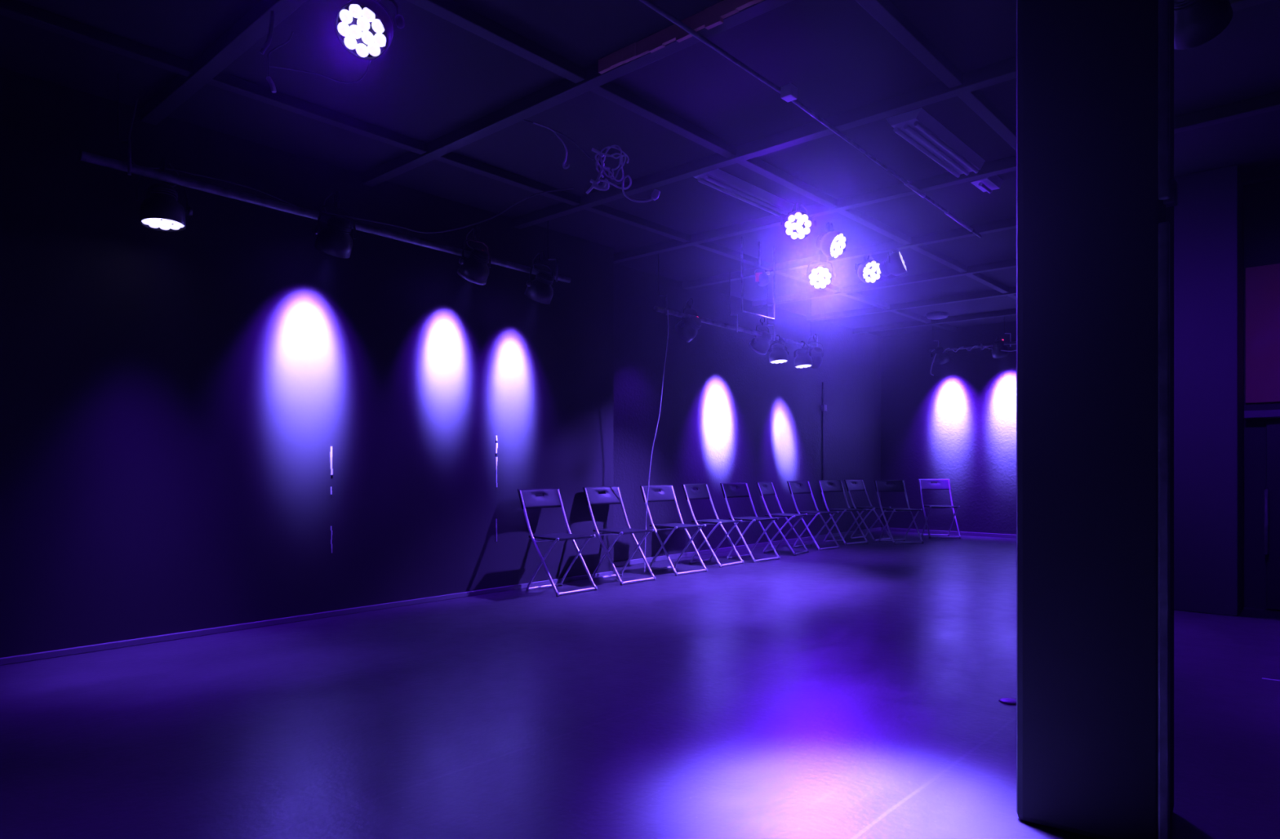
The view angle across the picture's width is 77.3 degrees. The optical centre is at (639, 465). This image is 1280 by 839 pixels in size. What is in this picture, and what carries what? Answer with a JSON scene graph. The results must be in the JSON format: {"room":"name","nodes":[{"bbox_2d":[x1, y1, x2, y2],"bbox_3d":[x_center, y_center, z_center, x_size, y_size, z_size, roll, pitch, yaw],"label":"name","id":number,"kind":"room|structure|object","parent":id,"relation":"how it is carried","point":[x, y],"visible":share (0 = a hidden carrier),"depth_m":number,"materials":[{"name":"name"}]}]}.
{"room":"event venue","nodes":[
{"label":"event venue","id":0,"kind":"room"},
{"bbox_2d":[0,67,613,657],"bbox_3d":[-2.968,-0.500,4.736,0.606,3.000,7.520,0,0,42],"label":"wall","id":1,"kind":"structure","parent":0,"point":[174,406],"depth_m":4.96,"materials":[{"name":"grey paint"}]},
{"bbox_2d":[0,571,613,666],"bbox_3d":[-2.744,0.982,4.524,0.022,0.036,7.500,0,0,42],"label":"baseboard","id":2,"kind":"structure","parent":1,"relation":"attached to","point":[109,646],"depth_m":4.93,"materials":[{"name":"grey"}]},
{"bbox_2d":[0,530,1279,838],"bbox_3d":[2.213,1.050,4.391,8.800,0.100,13.900,0,0,42],"label":"floor","id":3,"kind":"structure","parent":0,"point":[849,691],"depth_m":3.15,"materials":[{"name":"grey concrete"}]},
{"bbox_2d":[517,488,597,596],"bbox_3d":[-0.665,0.594,6.428,0.486,0.812,0.444,0,0,42],"label":"folding chair","id":4,"kind":"object","parent":3,"relation":"on","point":[552,497],"visible":1,"depth_m":6.46,"materials":[{"name":"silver metal"}]},
{"bbox_2d":[582,486,655,585],"bbox_3d":[-0.183,0.594,7.008,0.486,0.812,0.444,0,0,43],"label":"folding chair","id":5,"kind":"object","parent":3,"relation":"on","point":[612,495],"visible":0.99,"depth_m":7.04,"materials":[{"name":"black metal"}]},
{"bbox_2d":[640,484,707,576],"bbox_3d":[0.317,0.594,7.582,0.444,0.812,0.486,0,0,-44],"label":"folding chair","id":6,"kind":"object","parent":3,"relation":"on","point":[667,493],"visible":0.97,"depth_m":7.62,"materials":[{"name":"black metal"}]},
{"bbox_2d":[681,483,743,568],"bbox_3d":[0.742,0.594,8.172,0.486,0.812,0.444,0,0,39],"label":"folding chair","id":7,"kind":"object","parent":3,"relation":"on","point":[702,491],"visible":0.99,"depth_m":8.20,"materials":[{"name":"black metal"}]},
{"bbox_2d":[720,482,780,562],"bbox_3d":[1.178,0.594,8.587,0.444,0.812,0.486,0,0,-43],"label":"folding chair","id":8,"kind":"object","parent":3,"relation":"on","point":[742,490],"visible":0.96,"depth_m":8.62,"materials":[{"name":"black metal"}]},
{"bbox_2d":[755,481,808,555],"bbox_3d":[1.637,0.594,9.209,0.486,0.812,0.444,0,0,32],"label":"folding chair","id":9,"kind":"object","parent":3,"relation":"on","point":[769,490],"visible":1,"depth_m":9.22,"materials":[{"name":"black metal"}]},
{"bbox_2d":[786,480,839,551],"bbox_3d":[2.110,0.594,9.753,0.444,0.812,0.486,0,0,-43],"label":"folding chair","id":10,"kind":"object","parent":3,"relation":"on","point":[805,487],"visible":0.98,"depth_m":9.79,"materials":[{"name":"black metal"}]},
{"bbox_2d":[817,480,868,545],"bbox_3d":[2.631,0.594,10.386,0.444,0.812,0.486,0,0,-34],"label":"folding chair","id":11,"kind":"object","parent":3,"relation":"on","point":[837,486],"visible":0.99,"depth_m":10.44,"materials":[{"name":"black metal"}]},
{"bbox_2d":[844,479,891,542],"bbox_3d":[3.099,0.594,10.886,0.444,0.812,0.486,0,0,-42],"label":"folding chair","id":12,"kind":"object","parent":3,"relation":"on","point":[860,485],"visible":0.87,"depth_m":10.94,"materials":[{"name":"black metal"}]},
{"bbox_2d":[873,480,923,544],"bbox_3d":[3.371,0.594,10.439,0.444,0.812,0.486,0,0,-14],"label":"folding chair","id":13,"kind":"object","parent":3,"relation":"on","point":[898,486],"visible":1,"depth_m":10.56,"materials":[{"name":"black metal"}]},
{"bbox_2d":[918,479,960,538],"bbox_3d":[4.199,0.594,11.226,0.444,0.812,0.486,0,0,2],"label":"folding chair","id":14,"kind":"object","parent":3,"relation":"on","point":[924,484],"visible":1,"depth_m":11.37,"materials":[{"name":"grey metal"}]},
{"bbox_2d":[998,697,1016,705],"bbox_3d":[1.567,0.994,3.386,0.087,0.011,0.089,0,0,42],"label":"paper scrap","id":15,"kind":"object","parent":3,"relation":"on","point":[1005,700],"visible":0.89,"depth_m":3.37,"materials":[{"name":"white paper"}]},
{"bbox_2d":[1016,0,1173,838],"bbox_3d":[1.304,-0.500,2.279,0.364,3.000,0.364,0,0,37],"label":"pillar","id":16,"kind":"structure","parent":3,"relation":"on","point":[1095,78],"depth_m":2.14,"materials":[{"name":"black paint"}]},
{"bbox_2d":[1163,178,1177,207],"bbox_3d":[1.352,-1.330,2.054,0.042,1.320,0.054,0,0,42],"label":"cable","id":17,"kind":"object","parent":16,"relation":"attached to","point":[1172,201],"visible":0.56,"depth_m":2.04,"materials":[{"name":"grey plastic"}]},
{"bbox_2d":[1173,164,1243,616],"bbox_3d":[3.938,-0.500,5.559,0.380,3.000,0.360,0,0,42],"label":"pillar","id":18,"kind":"structure","parent":3,"relation":"on","point":[1208,214],"depth_m":5.41,"materials":[{"name":"grey paint"}]},
{"bbox_2d":[1262,678,1279,681],"bbox_3d":[2.964,0.999,3.722,0.110,0.003,0.016,0,0,37],"label":"tape strip","id":19,"kind":"object","parent":3,"relation":"on","point":[1262,678],"visible":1,"depth_m":3.73,"materials":[{"name":"white plastic"}]},
{"bbox_2d":[0,0,1279,336],"bbox_3d":[2.213,-2.050,4.391,8.800,0.100,13.900,0,0,42],"label":"ceiling","id":20,"kind":"structure","parent":0,"point":[436,77],"depth_m":4.35,"materials":[{"name":"grey paint"}]},
{"bbox_2d":[140,0,307,124],"bbox_3d":[0.288,-1.965,1.780,8.200,0.070,0.080,0,0,42],"label":"trim","id":21,"kind":"structure","parent":20,"relation":"attached to","point":[254,25],"depth_m":3.79,"materials":[{"name":"grey paint"}]},
{"bbox_2d":[259,10,371,93],"bbox_3d":[-1.388,-1.789,3.506,0.499,0.403,0.165,0,0,-16],"label":"loose cable","id":22,"kind":"object","parent":20,"relation":"hanging from","point":[265,46],"visible":0.89,"depth_m":3.40,"materials":[{"name":"grey plastic"}]},
{"bbox_2d":[79,73,571,283],"bbox_3d":[-1.662,-1.737,5.233,0.085,0.525,3.403,0,0,39],"label":"pipe","id":23,"kind":"object","parent":20,"relation":"hanging from","point":[128,167],"visible":0.94,"depth_m":4.59,"materials":[{"name":"black metal"}]},
{"bbox_2d":[135,157,193,231],"bbox_3d":[-2.516,-1.451,4.234,0.227,0.365,0.213,0,0,-7],"label":"lamp","id":24,"kind":"object","parent":23,"relation":"hanging from","point":[161,211],"visible":0.98,"depth_m":4.18,"materials":[{"name":"grey metal"}]},
{"bbox_2d":[313,190,355,258],"bbox_3d":[-1.888,-1.489,4.955,0.238,0.420,0.238,0,0,-16],"label":"lamp","id":25,"kind":"object","parent":23,"relation":"hanging from","point":[335,239],"visible":0.99,"depth_m":4.88,"materials":[{"name":"grey metal"}]},
{"bbox_2d":[312,187,573,233],"bbox_3d":[-1.188,-1.709,5.178,1.714,0.511,0.194,0,0,-28],"label":"cable","id":26,"kind":"object","parent":23,"relation":"hanging from","point":[571,188],"visible":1,"depth_m":5.04,"materials":[{"name":"grey plastic"}]},
{"bbox_2d":[457,226,490,284],"bbox_3d":[-1.191,-1.506,5.752,0.242,0.423,0.243,0,0,-15],"label":"lamp","id":27,"kind":"object","parent":23,"relation":"hanging from","point":[474,268],"visible":1,"depth_m":5.67,"materials":[{"name":"grey metal"}]},
{"bbox_2d":[524,250,554,304],"bbox_3d":[-0.780,-1.461,6.231,0.237,0.419,0.236,0,0,-15],"label":"lamp","id":28,"kind":"object","parent":23,"relation":"hanging from","point":[540,290],"visible":1,"depth_m":6.15,"materials":[{"name":"grey metal"}]},
{"bbox_2d":[334,0,404,60],"bbox_3d":[-1.105,-1.835,3.235,0.242,0.363,0.247,0,0,45],"label":"lamp","id":29,"kind":"object","parent":20,"relation":"hanging from","point":[363,28],"visible":1,"depth_m":3.20,"materials":[{"name":"grey"}]},
{"bbox_2d":[0,0,956,332],"bbox_3d":[-0.063,-1.972,6.420,0.070,0.055,13.900,0,0,42],"label":"ceiling beam","id":30,"kind":"structure","parent":20,"relation":"attached to","point":[13,9],"depth_m":4.52,"materials":[{"name":"black metal"}]},
{"bbox_2d":[361,0,792,186],"bbox_3d":[1.179,-1.965,2.780,8.200,0.070,0.080,0,0,42],"label":"trim","id":31,"kind":"structure","parent":20,"relation":"attached to","point":[564,90],"depth_m":4.30,"materials":[{"name":"grey paint"}]},
{"bbox_2d":[523,119,660,202],"bbox_3d":[-0.275,-1.736,4.564,0.778,0.472,0.126,0,0,-4],"label":"cable","id":32,"kind":"object","parent":20,"relation":"hanging from","point":[655,195],"visible":1,"depth_m":4.59,"materials":[{"name":"grey plastic"}]},
{"bbox_2d":[598,0,763,74],"bbox_3d":[0.168,-1.955,3.611,0.984,0.081,0.026,0,0,42],"label":"strip","id":33,"kind":"object","parent":20,"relation":"attached to","point":[713,15],"visible":0.95,"depth_m":3.61,"materials":[{"name":"black metal"}]},
{"bbox_2d":[406,0,1016,300],"bbox_3d":[0.982,-1.972,5.489,0.070,0.055,13.900,0,0,42],"label":"ceiling beam","id":34,"kind":"structure","parent":20,"relation":"attached to","point":[451,11],"depth_m":4.43,"materials":[{"name":"black metal"}]},
{"bbox_2d":[653,253,818,349],"bbox_3d":[1.133,-1.687,8.435,0.085,0.625,3.143,0,0,39],"label":"pipe","id":35,"kind":"object","parent":20,"relation":"hanging from","point":[656,308],"visible":0.91,"depth_m":8.21,"materials":[{"name":"black metal"}]},
{"bbox_2d":[644,310,668,573],"bbox_3d":[0.148,-0.220,7.293,0.233,2.401,0.059,0,0,8],"label":"hanging cable","id":36,"kind":"object","parent":35,"relation":"hanging from","point":[668,310],"visible":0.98,"depth_m":7.27,"materials":[{"name":"white plastic"}]},
{"bbox_2d":[675,297,701,342],"bbox_3d":[0.453,-1.389,7.629,0.245,0.418,0.254,0,0,-10],"label":"lamp","id":37,"kind":"object","parent":35,"relation":"hanging from","point":[686,330],"visible":1,"depth_m":7.56,"materials":[{"name":"grey metal"}]},
{"bbox_2d":[748,317,771,355],"bbox_3d":[1.311,-1.416,8.712,0.245,0.426,0.250,0,0,-7],"label":"lamp","id":38,"kind":"object","parent":35,"relation":"hanging from","point":[760,344],"visible":0.98,"depth_m":8.63,"materials":[{"name":"grey metal"}]},
{"bbox_2d":[768,334,789,364],"bbox_3d":[1.549,-1.302,8.900,0.226,0.321,0.218,0,0,11],"label":"lamp","id":39,"kind":"object","parent":35,"relation":"hanging from","point":[778,355],"visible":1,"depth_m":8.85,"materials":[{"name":"grey metal"}]},
{"bbox_2d":[794,340,813,368],"bbox_3d":[1.908,-1.302,9.318,0.226,0.321,0.218,0,0,11],"label":"lamp","id":40,"kind":"object","parent":35,"relation":"hanging from","point":[802,360],"visible":1,"depth_m":9.27,"materials":[{"name":"grey metal"}]},
{"bbox_2d":[806,333,824,368],"bbox_3d":[2.081,-1.369,9.580,0.241,0.423,0.245,0,0,13],"label":"lamp","id":41,"kind":"object","parent":35,"relation":"hanging from","point":[817,353],"visible":0.66,"depth_m":9.50,"materials":[{"name":"grey metal"}]},
{"bbox_2d":[693,168,794,216],"bbox_3d":[0.760,-1.960,5.766,0.160,0.079,1.080,0,0,42],"label":"ceiling light","id":42,"kind":"object","parent":20,"relation":"attached to","point":[719,180],"visible":0.98,"depth_m":5.70,"materials":[{"name":"grey metal"}]},
{"bbox_2d":[741,236,774,319],"bbox_3d":[1.057,-1.666,7.143,0.487,0.668,0.016,0,0,-45],"label":"bracket","id":43,"kind":"object","parent":20,"relation":"hanging from","point":[742,310],"visible":1,"depth_m":7.11,"materials":[{"name":"metal"}]},
{"bbox_2d":[754,241,769,286],"bbox_3d":[1.084,-1.798,7.111,0.136,0.405,0.123,0,0,15],"label":"lamp","id":44,"kind":"object","parent":20,"relation":"hanging from","point":[762,277],"visible":1,"depth_m":7.08,"materials":[{"name":"grey metal"}]},
{"bbox_2d":[780,202,816,240],"bbox_3d":[1.204,-1.853,6.071,0.267,0.312,0.250,0,0,8],"label":"lamp","id":45,"kind":"object","parent":20,"relation":"hanging from","point":[797,225],"visible":1,"depth_m":6.00,"materials":[{"name":"grey"}]},
{"bbox_2d":[639,0,982,237],"bbox_3d":[1.380,-1.905,4.867,0.116,0.060,4.703,0,0,40],"label":"conduit","id":46,"kind":"object","parent":20,"relation":"attached to","point":[788,92],"visible":1,"depth_m":4.07,"materials":[{"name":"white"}]},
{"bbox_2d":[806,251,835,289],"bbox_3d":[1.689,-1.826,7.465,0.267,0.381,0.248,0,0,13],"label":"lamp","id":47,"kind":"object","parent":20,"relation":"hanging from","point":[820,277],"visible":0.99,"depth_m":7.40,"materials":[{"name":"grey"}]},
{"bbox_2d":[815,222,847,259],"bbox_3d":[1.565,-1.845,6.557,0.267,0.314,0.252,0,0,-42],"label":"lamp","id":48,"kind":"object","parent":20,"relation":"hanging from","point":[833,244],"visible":1,"depth_m":6.49,"materials":[{"name":"grey metal"}]},
{"bbox_2d":[854,255,882,284],"bbox_3d":[2.104,-1.819,7.377,0.267,0.308,0.244,0,0,-17],"label":"lamp","id":49,"kind":"object","parent":20,"relation":"hanging from","point":[868,272],"visible":0.95,"depth_m":7.30,"materials":[{"name":"grey"}]},
{"bbox_2d":[752,257,1016,307],"bbox_3d":[3.203,-1.965,8.130,4.860,0.070,0.080,0,0,42],"label":"trim","id":50,"kind":"structure","parent":20,"relation":"attached to","point":[1007,264],"depth_m":8.53,"materials":[{"name":"grey paint"}]},
{"bbox_2d":[512,0,1271,229],"bbox_3d":[2.058,-1.965,3.765,8.200,0.070,0.080,0,0,42],"label":"ceiling beam","id":51,"kind":"structure","parent":20,"relation":"attached to","point":[1006,70],"depth_m":4.70,"materials":[{"name":"black metal"}]},
{"bbox_2d":[879,250,907,276],"bbox_3d":[2.295,-1.849,7.254,0.244,0.253,0.267,0,0,29],"label":"lamp","id":52,"kind":"object","parent":20,"relation":"hanging from","point":[895,264],"visible":0.95,"depth_m":7.18,"materials":[{"name":"grey metal"}]},
{"bbox_2d":[806,286,1016,322],"bbox_3d":[4.068,-1.965,9.101,4.860,0.070,0.080,0,0,42],"label":"trim","id":53,"kind":"structure","parent":20,"relation":"attached to","point":[1012,291],"depth_m":9.70,"materials":[{"name":"grey paint"}]},
{"bbox_2d":[852,308,1016,333],"bbox_3d":[4.933,-1.965,10.071,4.860,0.070,0.080,0,0,42],"label":"trim","id":54,"kind":"structure","parent":20,"relation":"attached to","point":[1007,312],"depth_m":10.80,"materials":[{"name":"grey paint"}]},
{"bbox_2d":[885,107,985,177],"bbox_3d":[1.839,-1.960,4.925,0.210,0.079,1.040,0,0,42],"label":"batten","id":55,"kind":"object","parent":20,"relation":"attached to","point":[917,126],"visible":1,"depth_m":4.81,"materials":[{"name":"grey metal"}]},
{"bbox_2d":[855,0,1016,150],"bbox_3d":[2.027,-1.972,4.557,0.070,0.055,13.900,0,0,42],"label":"trim","id":56,"kind":"structure","parent":20,"relation":"attached to","point":[884,11],"depth_m":3.84,"materials":[{"name":"grey paint"}]},
{"bbox_2d":[926,311,948,319],"bbox_3d":[3.909,-1.970,10.515,0.280,0.060,0.280,0,0,42],"label":"ceiling disc","id":57,"kind":"object","parent":20,"relation":"attached to","point":[936,315],"visible":1,"depth_m":10.43,"materials":[{"name":"white plastic"}]},
{"bbox_2d":[613,91,1279,263],"bbox_3d":[2.794,-1.965,4.877,8.580,0.070,0.080,0,0,42],"label":"trim","id":58,"kind":"structure","parent":20,"relation":"attached to","point":[1270,102],"depth_m":5.62,"materials":[{"name":"grey paint"}]},
{"bbox_2d":[928,316,1016,352],"bbox_3d":[4.900,-1.797,10.747,2.050,0.405,0.055,0,0,41],"label":"pipe","id":59,"kind":"object","parent":20,"relation":"hanging from","point":[1010,343],"visible":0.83,"depth_m":10.98,"materials":[{"name":"black metal"}]},
{"bbox_2d":[929,343,949,364],"bbox_3d":[4.278,-1.585,11.362,0.238,0.309,0.238,0,0,-17],"label":"lamp","id":60,"kind":"object","parent":59,"relation":"hanging from","point":[941,357],"visible":0.99,"depth_m":11.29,"materials":[{"name":"grey metal"}]},
{"bbox_2d":[929,343,1016,375],"bbox_3d":[4.872,-1.468,10.720,1.963,0.388,0.104,0,0,42],"label":"cable","id":61,"kind":"object","parent":59,"relation":"hanging from","point":[981,345],"visible":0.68,"depth_m":11.08,"materials":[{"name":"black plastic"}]},
{"bbox_2d":[987,335,1008,358],"bbox_3d":[4.875,-1.605,10.829,0.238,0.309,0.238,0,0,-17],"label":"lamp","id":62,"kind":"object","parent":59,"relation":"hanging from","point":[998,344],"visible":0.97,"depth_m":10.76,"materials":[{"name":"grey metal"}]},
{"bbox_2d":[682,164,1279,289],"bbox_3d":[3.686,-1.965,5.877,8.580,0.070,0.080,0,0,42],"label":"trim","id":63,"kind":"structure","parent":20,"relation":"attached to","point":[1272,173],"depth_m":7.08,"materials":[{"name":"grey paint"}]},
{"bbox_2d":[969,174,1003,193],"bbox_3d":[2.401,-1.960,5.563,0.160,0.079,0.260,0,0,42],"label":"batten","id":64,"kind":"object","parent":20,"relation":"attached to","point":[989,184],"visible":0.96,"depth_m":5.54,"materials":[{"name":"white metal"}]},
{"bbox_2d":[1173,0,1232,49],"bbox_3d":[2.067,-1.792,3.003,0.254,0.426,0.267,0,0,-42],"label":"lamp","id":65,"kind":"object","parent":20,"relation":"hanging from","point":[1196,22],"visible":0.84,"depth_m":2.95,"materials":[{"name":"grey metal"}]},
{"bbox_2d":[613,263,880,562],"bbox_3d":[1.513,-0.500,10.052,0.220,3.000,6.380,0,0,42],"label":"wall","id":66,"kind":"structure","parent":0,"point":[728,414],"depth_m":9.34,"materials":[{"name":"black paint"}]},
{"bbox_2d":[613,527,880,567],"bbox_3d":[1.597,0.975,9.964,0.022,0.050,6.340,0,0,42],"label":"baseboard","id":67,"kind":"structure","parent":66,"relation":"attached to","point":[622,563],"depth_m":9.30,"materials":[{"name":"grey"}]},
{"bbox_2d":[821,382,826,502],"bbox_3d":[2.526,-0.325,10.985,0.050,1.650,0.080,0,0,42],"label":"conduit","id":68,"kind":"object","parent":66,"relation":"attached to","point":[824,407],"visible":1,"depth_m":10.98,"materials":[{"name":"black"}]},
{"bbox_2d":[880,320,1016,534],"bbox_3d":[5.582,-0.500,10.799,5.300,3.000,0.150,0,0,42],"label":"wall","id":69,"kind":"structure","parent":0,"point":[957,423],"depth_m":11.62,"materials":[{"name":"black paint"}]},
{"bbox_2d":[880,527,1016,538],"bbox_3d":[5.524,0.975,10.733,4.860,0.050,0.025,0,0,42],"label":"baseboard","id":70,"kind":"structure","parent":69,"relation":"attached to","point":[900,530],"depth_m":11.57,"materials":[{"name":"grey"}]},
{"bbox_2d":[1243,178,1279,610],"bbox_3d":[5.690,-0.500,4.473,3.720,3.000,0.150,0,0,42],"label":"wall","id":71,"kind":"structure","parent":0,"point":[1261,201],"depth_m":5.60,"materials":[{"name":"grey paint"}]},
{"bbox_2d":[1244,409,1279,418],"bbox_3d":[4.741,-0.355,5.118,1.395,0.050,0.150,0,0,42],"label":"ledge","id":72,"kind":"object","parent":71,"relation":"attached to","point":[1265,414],"visible":1,"depth_m":5.46,"materials":[{"name":"grey"}]},
{"bbox_2d":[1245,263,1279,403],"bbox_3d":[4.667,-0.915,5.261,1.095,0.950,0.030,0,0,42],"label":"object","id":73,"kind":"object","parent":71,"relation":"attached to","point":[1262,282],"visible":1,"depth_m":5.55,"materials":[{"name":"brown wood"}]},
{"bbox_2d":[1263,420,1279,610],"bbox_3d":[4.623,0.340,5.242,0.837,1.300,0.121,0,0,42],"label":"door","id":74,"kind":"structure","parent":71,"relation":"in","point":[1272,492],"depth_m":5.50,"materials":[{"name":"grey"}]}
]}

